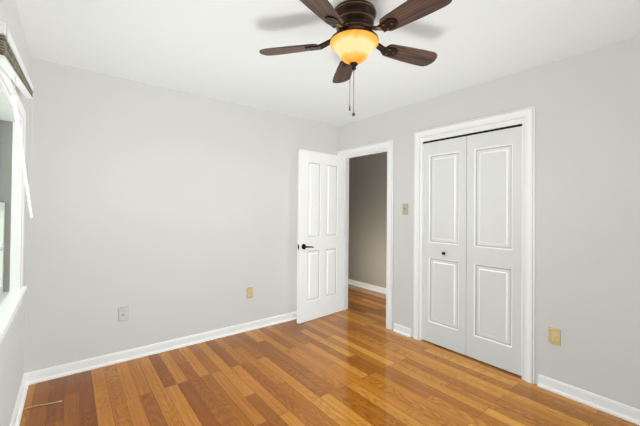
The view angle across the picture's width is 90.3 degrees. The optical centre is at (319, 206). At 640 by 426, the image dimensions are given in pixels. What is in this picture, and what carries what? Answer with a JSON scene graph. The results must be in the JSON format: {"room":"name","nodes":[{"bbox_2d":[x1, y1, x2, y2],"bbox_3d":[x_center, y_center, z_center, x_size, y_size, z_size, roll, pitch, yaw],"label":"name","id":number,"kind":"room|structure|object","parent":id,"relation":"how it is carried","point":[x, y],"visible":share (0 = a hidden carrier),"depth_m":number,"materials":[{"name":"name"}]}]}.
{"room":"empty bedroom","nodes":[
{"label":"empty bedroom","id":0,"kind":"room"},
{"bbox_2d":[0,0,29,425],"bbox_3d":[-0.971,0.094,0.704,0.160,2.440,4.355,1,-1,-38],"label":"wall","id":1,"kind":"structure","parent":0,"point":[12,359],"depth_m":1.89,"materials":[{"name":"white paint"}]},
{"bbox_2d":[0,66,26,343],"bbox_3d":[-1.584,-0.003,1.516,0.200,1.224,1.230,1,-1,-38],"label":"window unit","id":2,"kind":"structure","parent":1,"relation":"in","point":[9,166],"depth_m":1.92,"materials":[{"name":"white plastic"}]},
{"bbox_2d":[0,21,33,217],"bbox_3d":[-1.530,-0.341,1.623,0.042,0.830,1.278,1,-1,-38],"label":"window shade","id":3,"kind":"object","parent":2,"relation":"attached to","point":[12,64],"visible":1,"depth_m":1.43,"materials":[{"name":"white fabric"}]},
{"bbox_2d":[10,371,33,425],"bbox_3d":[-0.907,1.274,0.749,0.030,0.083,4.125,1,-1,-38],"label":"baseboard","id":4,"kind":"structure","parent":1,"relation":"attached to","point":[28,378],"depth_m":2.12,"materials":[{"name":"white paint"}]},
{"bbox_2d":[24,57,337,372],"bbox_3d":[-0.968,0.123,3.405,3.188,2.440,0.115,1,-1,-38],"label":"wall","id":5,"kind":"structure","parent":0,"point":[162,214],"depth_m":2.88,"materials":[{"name":"white paint"}]},
{"bbox_2d":[118,307,127,321],"bbox_3d":[-1.694,0.929,2.746,0.073,0.117,0.017,1,-1,-38],"label":"outlet","id":6,"kind":"object","parent":5,"relation":"attached to","point":[122,313],"visible":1,"depth_m":2.74,"materials":[{"name":"white plastic"}]},
{"bbox_2d":[34,311,296,383],"bbox_3d":[-0.956,1.301,3.318,3.013,0.083,0.030,1,-1,-38],"label":"baseboard","id":7,"kind":"structure","parent":5,"relation":"attached to","point":[67,369],"depth_m":2.87,"materials":[{"name":"white paint"}]},
{"bbox_2d":[247,287,252,297],"bbox_3d":[-0.766,0.942,3.482,0.073,0.117,0.008,1,-1,-38],"label":"outlet","id":8,"kind":"object","parent":5,"relation":"attached to","point":[249,292],"visible":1,"depth_m":3.48,"materials":[{"name":"gold metal"}]},
{"bbox_2d":[15,0,639,126],"bbox_3d":[0.164,-1.123,2.786,4.485,0.060,6.215,1,-1,-38],"label":"ceiling","id":9,"kind":"structure","parent":0,"point":[209,48],"depth_m":2.16,"materials":[{"name":"white paint"}]},
{"bbox_2d":[259,0,451,115],"bbox_3d":[0.222,-0.804,1.775,1.096,0.598,1.060,1,-1,-38],"label":"ceiling fan","id":10,"kind":"object","parent":9,"relation":"hanging from","point":[353,42],"visible":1,"depth_m":1.72,"materials":[{"name":"brown wood"}]},
{"bbox_2d":[20,284,639,425],"bbox_3d":[0.140,1.377,2.759,4.485,0.060,6.215,1,-1,-38],"label":"floor","id":11,"kind":"structure","parent":0,"point":[357,362],"depth_m":2.36,"materials":[{"name":"brown wood"}]},
{"bbox_2d":[23,400,61,409],"bbox_3d":[-1.841,1.316,2.109,0.209,0.009,0.043,1,-1,-38],"label":"coaxial cable","id":12,"kind":"object","parent":11,"relation":"on","point":[42,404],"visible":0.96,"depth_m":2.11,"materials":[{"name":"beige plastic"}]},
{"bbox_2d":[348,152,386,287],"bbox_3d":[0.873,0.162,5.386,0.115,2.440,3.000,1,-1,-38],"label":"wall","id":13,"kind":"structure","parent":0,"point":[367,247],"depth_m":5.33,"materials":[{"name":"grey paint"}]},
{"bbox_2d":[348,279,385,293],"bbox_3d":[0.806,1.340,5.329,0.030,0.083,2.960,1,-1,-38],"label":"baseboard","id":14,"kind":"structure","parent":13,"relation":"attached to","point":[352,282],"depth_m":5.34,"materials":[{"name":"white paint"}]},
{"bbox_2d":[338,36,639,409],"bbox_3d":[1.551,0.140,2.690,0.115,2.440,4.125,1,-1,-38],"label":"wall","id":15,"kind":"structure","parent":0,"point":[587,202],"depth_m":2.26,"materials":[{"name":"white paint"}]},
{"bbox_2d":[297,149,343,323],"bbox_3d":[0.042,0.346,3.906,0.753,2.000,0.164,1,-1,-38],"label":"entry door","id":16,"kind":"structure","parent":15,"relation":"in","point":[320,234],"depth_m":3.88,"materials":[{"name":"white paint"}]},
{"bbox_2d":[337,139,393,329],"bbox_3d":[0.568,0.310,3.934,0.157,2.107,0.939,1,-1,-38],"label":"door frame","id":17,"kind":"structure","parent":15,"relation":"attached to","point":[378,147],"depth_m":3.59,"materials":[{"name":"white paint"}]},
{"bbox_2d":[402,204,407,214],"bbox_3d":[0.906,0.028,3.404,0.018,0.117,0.073,1,-1,-38],"label":"switch plate","id":18,"kind":"object","parent":15,"relation":"attached to","point":[404,209],"visible":1,"depth_m":3.40,"materials":[{"name":"beige plastic"}]},
{"bbox_2d":[422,136,466,354],"bbox_3d":[1.189,0.347,3.071,0.060,2.003,0.446,1,-1,-38],"label":"bifold closet door","id":19,"kind":"structure","parent":15,"relation":"in","point":[444,235],"depth_m":3.06,"materials":[{"name":"white paint"}]},
{"bbox_2d":[413,106,534,383],"bbox_3d":[1.357,0.292,2.916,0.136,2.136,1.096,1,-1,-38],"label":"trim","id":20,"kind":"structure","parent":15,"relation":"attached to","point":[524,118],"depth_m":2.52,"materials":[{"name":"white paint"}]},
{"bbox_2d":[466,126,521,375],"bbox_3d":[1.481,0.346,2.724,0.030,2.003,0.446,1,-1,-38],"label":"bifold closet door","id":21,"kind":"structure","parent":15,"relation":"in","point":[494,263],"depth_m":2.70,"materials":[{"name":"white paint"}]},
{"bbox_2d":[549,327,560,345],"bbox_3d":[1.728,0.958,2.347,0.008,0.117,0.073,1,-1,-38],"label":"outlet","id":22,"kind":"object","parent":15,"relation":"attached to","point":[554,336],"visible":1,"depth_m":2.34,"materials":[{"name":"gold metal"}]},
{"bbox_2d":[537,374,639,424],"bbox_3d":[2.197,1.314,1.726,0.030,0.083,1.756,1,-1,-38],"label":"baseboard","id":23,"kind":"structure","parent":15,"relation":"attached to","point":[615,408],"depth_m":2.17,"materials":[{"name":"white paint"}]}
]}

